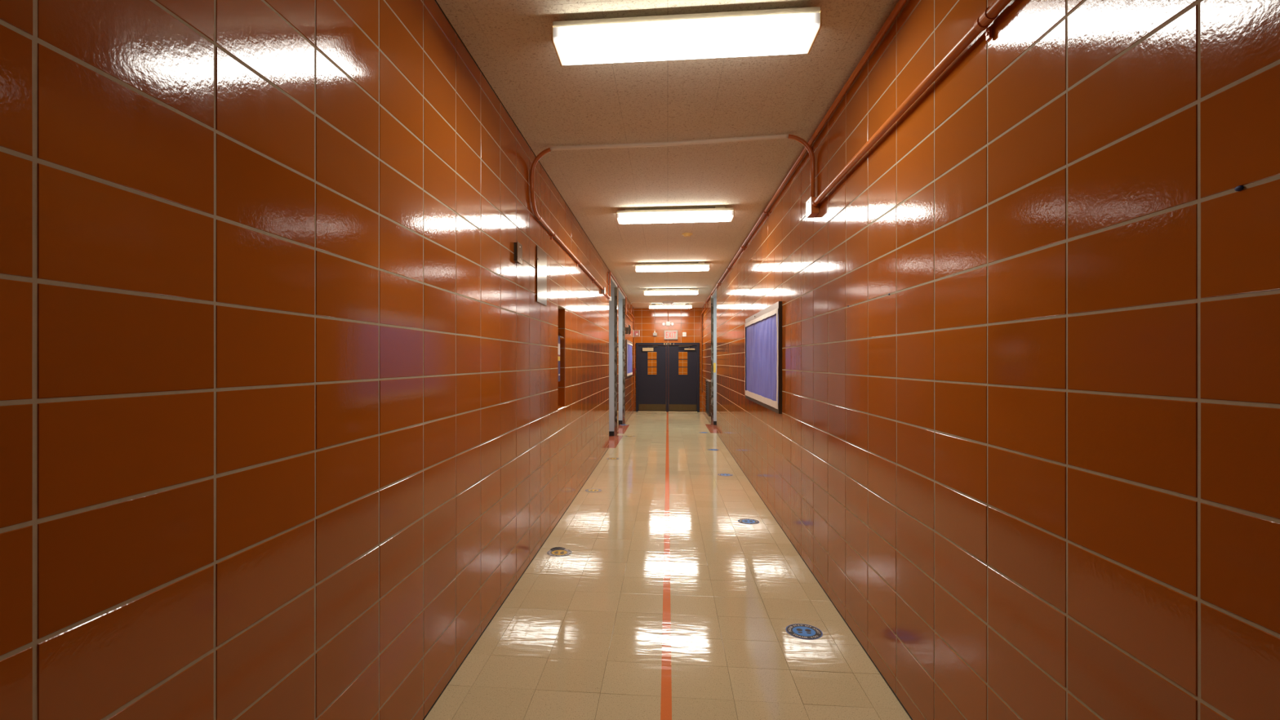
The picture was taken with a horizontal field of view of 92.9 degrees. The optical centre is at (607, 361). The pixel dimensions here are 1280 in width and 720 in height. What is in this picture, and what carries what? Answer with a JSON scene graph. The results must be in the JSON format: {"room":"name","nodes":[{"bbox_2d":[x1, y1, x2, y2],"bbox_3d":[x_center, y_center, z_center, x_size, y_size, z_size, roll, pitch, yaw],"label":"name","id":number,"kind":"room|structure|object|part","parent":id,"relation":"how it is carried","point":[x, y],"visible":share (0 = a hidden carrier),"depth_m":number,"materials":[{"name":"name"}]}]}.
{"room":"school corridor","nodes":[
{"label":"school corridor","id":0,"kind":"room"},
{"bbox_2d":[0,0,633,719],"bbox_3d":[-0.701,-0.042,7.757,0.850,3.145,21.700,0,0,6],"label":"wall","id":1,"kind":"structure","parent":0,"point":[287,420],"depth_m":1.59,"materials":[{"name":"tile"}]},
{"bbox_2d":[514,241,522,264],"bbox_3d":[-0.614,-0.742,4.167,0.028,0.136,0.138,0,0,6],"label":"wall plate","id":2,"kind":"object","parent":1,"relation":"attached to","point":[517,246],"visible":1,"depth_m":4.13,"materials":[{"name":"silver metal"}]},
{"bbox_2d":[422,413,632,719],"bbox_3d":[-0.282,1.528,7.715,0.012,0.006,21.700,0,0,6],"label":"trim","id":3,"kind":"structure","parent":1,"relation":"attached to","point":[632,413],"depth_m":3.59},
{"bbox_2d":[536,245,546,306],"bbox_3d":[-0.541,-0.693,4.987,0.011,0.442,0.380,0,0,6],"label":"access panel","id":4,"kind":"object","parent":1,"relation":"attached to","point":[541,256],"visible":1,"depth_m":4.96,"materials":[{"name":"silver metal"}]},
{"bbox_2d":[558,331,564,381],"bbox_3d":[-0.523,-0.067,5.953,0.158,0.537,0.225,0,0,6],"label":"holder","id":5,"kind":"object","parent":1,"relation":"attached to","point":[560,336],"visible":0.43,"depth_m":5.98,"materials":[{"name":"silver plastic"}]},
{"bbox_2d":[558,331,564,339],"bbox_3d":[-0.486,-0.277,5.949,0.083,0.117,0.225,0,0,6],"label":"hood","id":6,"kind":"object","parent":5,"relation":"attached to","point":[560,336],"depth_m":5.98,"materials":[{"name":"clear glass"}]},
{"bbox_2d":[601,286,605,294],"bbox_3d":[-0.068,-1.113,9.573,0.050,0.104,0.104,0,0,6],"label":"junction box","id":7,"kind":"object","parent":1,"relation":"attached to","point":[603,291],"visible":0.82,"depth_m":9.52,"materials":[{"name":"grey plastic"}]},
{"bbox_2d":[610,275,617,435],"bbox_3d":[0.030,-0.013,11.623,0.164,3.088,1.760,0,0,6],"label":"trim","id":8,"kind":"structure","parent":1,"relation":"attached to","point":[615,288],"depth_m":12.43,"materials":[{"name":"beige metal"}]},
{"bbox_2d":[605,271,632,321],"bbox_3d":[0.329,-1.329,13.624,0.039,0.527,8.020,0,0,6],"label":"conduit","id":9,"kind":"object","parent":1,"relation":"attached to","point":[610,273],"visible":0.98,"depth_m":11.27,"materials":[{"name":"brown metal"}]},
{"bbox_2d":[618,288,625,424],"bbox_3d":[0.246,-0.013,13.803,0.164,3.088,1.980,0,0,6],"label":"trim","id":10,"kind":"structure","parent":1,"relation":"attached to","point":[624,300],"depth_m":14.72,"materials":[{"name":"beige metal"}]},
{"bbox_2d":[626,324,631,334],"bbox_3d":[0.534,-0.800,15.352,0.112,0.249,0.249,0,0,6],"label":"bell","id":11,"kind":"object","parent":1,"relation":"attached to","point":[628,329],"visible":1,"depth_m":15.25,"materials":[{"name":"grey metal"}]},
{"bbox_2d":[626,339,632,377],"bbox_3d":[0.583,-0.061,16.206,0.040,0.955,2.330,0,0,6],"label":"bulletin board","id":12,"kind":"object","parent":1,"relation":"attached to","point":[628,344],"visible":1,"depth_m":15.93,"materials":[{"name":"purple fabric"}]},
{"bbox_3d":[0.464,-0.061,15.056,0.030,0.955,0.016,0,0,6],"label":"rail","id":13,"kind":"part","parent":12,"relation":"part of","materials":[{"name":"beige wood"}]},
{"bbox_2d":[435,0,898,308],"bbox_3d":[0.761,-1.674,7.692,2.392,0.120,21.860,0,0,6],"label":"ceiling","id":14,"kind":"structure","parent":0,"point":[550,104],"depth_m":3.98,"materials":[{"name":"paint"}]},
{"bbox_2d":[630,301,705,410],"bbox_3d":[1.722,-0.054,17.402,2.058,3.113,2.003,0,0,6],"label":"conduit","id":15,"kind":"object","parent":14,"relation":"attached to","point":[675,301],"visible":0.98,"depth_m":18.26,"materials":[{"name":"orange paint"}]},
{"bbox_2d":[662,301,673,306],"bbox_3d":[1.612,-1.543,16.293,0.322,0.141,0.134,0,0,6],"label":"emergency light","id":16,"kind":"object","parent":14,"relation":"attached to","point":[663,302],"visible":1,"depth_m":16.25,"materials":[{"name":"white plastic"}]},
{"bbox_2d":[648,303,692,308],"bbox_3d":[1.760,-1.550,17.055,1.216,0.126,0.262,0,0,6],"label":"ceiling light","id":17,"kind":"object","parent":14,"relation":"attached to","point":[652,305],"visible":1,"depth_m":16.95,"materials":[{"name":"white plastic"}]},
{"bbox_2d":[648,305,692,308],"bbox_3d":[1.760,-1.520,17.055,1.202,0.060,0.256,0,0,6],"label":"diffuser","id":18,"kind":"object","parent":17,"relation":"attached to","point":[650,306],"depth_m":16.95,"materials":[{"name":"white plastic"}]},
{"bbox_2d":[643,288,698,295],"bbox_3d":[1.409,-1.550,13.512,1.216,0.126,0.262,0,0,6],"label":"ceiling light","id":19,"kind":"object","parent":14,"relation":"attached to","point":[692,291],"visible":1,"depth_m":13.40,"materials":[{"name":"white plastic"}]},
{"bbox_2d":[644,290,698,295],"bbox_3d":[1.409,-1.520,13.512,1.202,0.060,0.256,0,0,6],"label":"diffuser","id":20,"kind":"object","parent":19,"relation":"attached to","point":[646,292],"depth_m":13.40,"materials":[{"name":"white plastic"}]},
{"bbox_2d":[529,133,814,289],"bbox_3d":[0.677,-1.348,6.886,2.064,0.524,5.097,0,0,6],"label":"conduit","id":21,"kind":"object","parent":14,"relation":"attached to","point":[579,147],"visible":0.99,"depth_m":4.46,"materials":[{"name":"brown metal"}]},
{"bbox_2d":[635,262,710,271],"bbox_3d":[1.059,-1.550,9.969,1.216,0.126,0.262,0,0,6],"label":"ceiling light","id":22,"kind":"object","parent":14,"relation":"attached to","point":[700,266],"visible":1,"depth_m":9.86,"materials":[{"name":"white plastic"}]},
{"bbox_2d":[635,265,709,271],"bbox_3d":[1.059,-1.520,9.969,1.202,0.060,0.256,0,0,6],"label":"diffuser","id":23,"kind":"object","parent":22,"relation":"attached to","point":[637,268],"depth_m":9.87,"materials":[{"name":"white plastic"}]},
{"bbox_2d":[616,205,734,224],"bbox_3d":[0.708,-1.550,6.426,1.216,0.126,0.262,0,0,6],"label":"ceiling light","id":24,"kind":"object","parent":14,"relation":"attached to","point":[718,214],"visible":1,"depth_m":6.33,"materials":[{"name":"white plastic"}]},
{"bbox_2d":[551,6,822,66],"bbox_3d":[0.358,-1.550,2.884,1.216,0.126,0.262,0,0,6],"label":"ceiling light","id":25,"kind":"object","parent":14,"relation":"attached to","point":[780,30],"visible":1,"depth_m":2.81,"materials":[{"name":"white plastic"}]},
{"bbox_3d":[-0.244,-1.522,2.943,0.006,0.069,0.262,0,0,6],"label":"plate","id":26,"kind":"part","parent":25,"relation":"part of","materials":[{"name":"white metal"}]},
{"bbox_3d":[0.960,-1.522,2.824,0.006,0.069,0.262,0,0,6],"label":"plate","id":27,"kind":"part","parent":25,"relation":"part of","materials":[{"name":"white metal"}]},
{"bbox_2d":[681,232,692,236],"bbox_3d":[1.007,-1.597,7.688,0.135,0.034,0.135,0,0,6],"label":"smoke detector","id":28,"kind":"object","parent":14,"relation":"attached to","point":[685,234],"visible":1,"depth_m":7.65,"materials":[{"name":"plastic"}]},
{"bbox_2d":[424,411,911,719],"bbox_3d":[0.761,1.590,7.692,3.572,0.121,21.860,0,0,6],"label":"floor","id":29,"kind":"structure","parent":0,"point":[578,636],"depth_m":3.63,"materials":[{"name":"beige tile"}]},
{"bbox_2d":[546,546,572,556],"bbox_3d":[-0.385,1.525,4.863,0.200,0.012,0.213,0,0,6],"label":"floor sticker","id":30,"kind":"object","parent":29,"relation":"on","point":[556,551],"visible":1,"depth_m":4.86,"materials":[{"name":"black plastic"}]},
{"bbox_2d":[585,488,601,492],"bbox_3d":[-0.169,1.530,7.192,0.200,0.002,0.200,0,0,6],"label":"floor sticker","id":31,"kind":"object","parent":29,"relation":"on","point":[587,490],"visible":1,"depth_m":7.20,"materials":[{"name":"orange plastic"}]},
{"bbox_2d":[660,412,671,719],"bbox_3d":[0.746,1.530,7.611,0.048,0.001,21.595,0,0,6],"label":"tape","id":32,"kind":"object","parent":29,"relation":"on","point":[666,681],"visible":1,"depth_m":3.61,"materials":[{"name":"orange plastic"}]},
{"bbox_2d":[717,473,733,475],"bbox_3d":[1.585,1.530,8.184,0.200,0.002,0.200,0,0,6],"label":"floor sticker","id":33,"kind":"object","parent":29,"relation":"on","point":[720,474],"visible":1,"depth_m":8.19,"materials":[{"name":"blue plastic"}]},
{"bbox_2d":[737,518,759,524],"bbox_3d":[1.346,1.530,5.801,0.200,0.002,0.200,0,0,6],"label":"floor sticker","id":34,"kind":"object","parent":29,"relation":"on","point":[746,521],"visible":1,"depth_m":5.80,"materials":[{"name":"blue plastic"}]},
{"bbox_2d":[785,623,822,639],"bbox_3d":[1.112,1.530,3.439,0.200,0.002,0.200,0,0,10],"label":"floor sticker","id":35,"kind":"object","parent":29,"relation":"on","point":[802,631],"visible":1,"depth_m":3.44,"materials":[{"name":"blue plastic"}]},
{"bbox_2d":[633,307,702,412],"bbox_3d":[1.829,-0.042,18.484,2.392,3.145,0.151,0,0,6],"label":"wall","id":36,"kind":"structure","parent":0,"point":[648,321],"depth_m":18.41,"materials":[{"name":"tile"}]},
{"bbox_2d":[633,329,639,336],"bbox_3d":[0.879,-0.845,18.449,0.195,0.190,0.108,0,0,6],"label":"fire alarm strobe","id":37,"kind":"object","parent":36,"relation":"attached to","point":[636,333],"visible":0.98,"depth_m":18.44,"materials":[{"name":"red plastic"}]},
{"bbox_2d":[635,342,699,412],"bbox_3d":[1.813,0.487,18.411,1.910,2.088,0.200,0,0,6],"label":"door","id":38,"kind":"structure","parent":36,"relation":"in","point":[667,390],"depth_m":18.40,"materials":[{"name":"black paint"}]},
{"bbox_3d":[1.350,1.403,18.455,0.815,0.195,0.002,0,0,6],"label":"kick plate","id":39,"kind":"part","parent":38,"relation":"part of","materials":[{"name":"gold metal"}]},
{"bbox_3d":[1.353,0.061,18.453,0.309,0.727,0.006,0,0,6],"label":"window moulding","id":40,"kind":"part","parent":38,"relation":"part of","materials":[{"name":"blue paint"}]},
{"bbox_3d":[2.273,1.403,18.364,0.821,0.195,0.002,0,0,6],"label":"kick plate","id":41,"kind":"part","parent":38,"relation":"part of","materials":[{"name":"gold metal"}]},
{"bbox_3d":[2.277,0.061,18.362,0.303,0.727,0.006,0,0,6],"label":"window moulding","id":42,"kind":"part","parent":38,"relation":"part of","materials":[{"name":"blue paint"}]},
{"bbox_2d":[662,321,673,325],"bbox_3d":[1.825,-1.140,18.360,0.348,0.120,0.098,0,0,6],"label":"emergency light","id":43,"kind":"object","parent":36,"relation":"attached to","point":[668,323],"visible":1,"depth_m":18.34,"materials":[{"name":"white plastic"}]},
{"bbox_2d":[664,330,677,339],"bbox_3d":[1.912,-0.794,18.360,0.406,0.270,0.080,0,0,6],"label":"exit sign","id":44,"kind":"object","parent":36,"relation":"attached to","point":[668,335],"visible":1,"depth_m":18.32,"materials":[{"name":"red plastic"}]},
{"bbox_2d":[648,351,687,374],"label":"windows","id":45,"kind":"structure","parent":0,"point":[651,355],"depth_m":23.74,"materials":[{"name":"glass"}]},
{"bbox_2d":[702,0,1279,719],"bbox_3d":[2.207,-0.042,7.469,0.850,3.145,21.700,0,0,6],"label":"wall","id":46,"kind":"structure","parent":0,"point":[1035,475],"depth_m":1.70,"materials":[{"name":"tile"}]},
{"bbox_2d":[706,379,710,416],"bbox_3d":[2.550,0.918,15.444,0.036,0.865,1.240,0,0,6],"label":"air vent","id":47,"kind":"object","parent":46,"relation":"in","point":[708,382],"visible":1,"depth_m":15.33,"materials":[{"name":"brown metal"}]},
{"bbox_2d":[711,288,716,425],"bbox_3d":[2.481,-0.013,13.763,0.164,3.088,1.720,0,0,6],"label":"trim","id":48,"kind":"structure","parent":46,"relation":"attached to","point":[712,299],"depth_m":14.56,"materials":[{"name":"beige metal"}]},
{"bbox_2d":[713,363,715,372],"bbox_3d":[2.538,0.156,14.557,0.106,0.230,0.002,0,0,6],"label":"notice","id":49,"kind":"object","parent":46,"relation":"attached to","point":[714,364],"visible":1,"depth_m":14.55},
{"bbox_2d":[744,301,782,413],"bbox_3d":[1.685,-0.034,6.727,0.042,1.026,2.400,0,0,6],"label":"bulletin board","id":50,"kind":"object","parent":46,"relation":"attached to","point":[763,329],"visible":1,"depth_m":6.35,"materials":[{"name":"purple fabric"}]},
{"bbox_3d":[1.808,-0.034,7.912,0.030,1.026,0.016,0,0,6],"label":"rail","id":51,"kind":"part","parent":50,"relation":"part of","materials":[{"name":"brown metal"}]},
{"bbox_3d":[1.691,-0.516,6.726,0.030,0.062,2.368,0,0,6],"label":"rail","id":52,"kind":"part","parent":50,"relation":"part of","materials":[{"name":"silver metal"}]},
{"bbox_3d":[1.691,0.457,6.726,0.030,0.044,2.368,0,0,6],"label":"rail","id":53,"kind":"part","parent":50,"relation":"part of","materials":[{"name":"beige wood"}]},
{"bbox_3d":[1.574,-0.034,5.540,0.030,1.026,0.016,0,0,6],"label":"rail","id":54,"kind":"part","parent":50,"relation":"part of","materials":[{"name":"wood"}]},
{"bbox_2d":[705,0,907,302],"bbox_3d":[1.654,-1.545,6.428,0.041,0.086,19.480,0,0,6],"label":"conduit","id":55,"kind":"object","parent":46,"relation":"attached to","point":[900,3],"visible":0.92,"depth_m":3.63,"materials":[{"name":"brown metal"}]},
{"bbox_2d":[702,413,912,719],"bbox_3d":[1.788,1.528,7.510,0.012,0.006,21.700,0,0,6],"label":"trim","id":56,"kind":"structure","parent":46,"relation":"attached to","point":[703,413],"depth_m":3.61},
{"bbox_2d":[805,196,818,218],"bbox_3d":[1.432,-1.075,4.250,0.058,0.116,0.156,0,0,6],"label":"junction box","id":57,"kind":"object","parent":46,"relation":"attached to","point":[811,211],"visible":0.91,"depth_m":4.20,"materials":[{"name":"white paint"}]},
{"bbox_2d":[812,0,1011,206],"bbox_3d":[1.071,-1.071,0.598,0.045,0.075,7.200,0,0,6],"label":"conduit","id":58,"kind":"object","parent":46,"relation":"attached to","point":[991,13],"visible":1,"depth_m":2.31,"materials":[{"name":"orange metal"}]},
{"bbox_2d":[1234,185,1244,191],"bbox_3d":[1.149,-0.315,1.106,0.007,0.010,0.017,0,0,6],"label":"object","id":59,"kind":"object","parent":46,"relation":"attached to","point":[1239,188],"visible":1,"depth_m":1.10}
]}

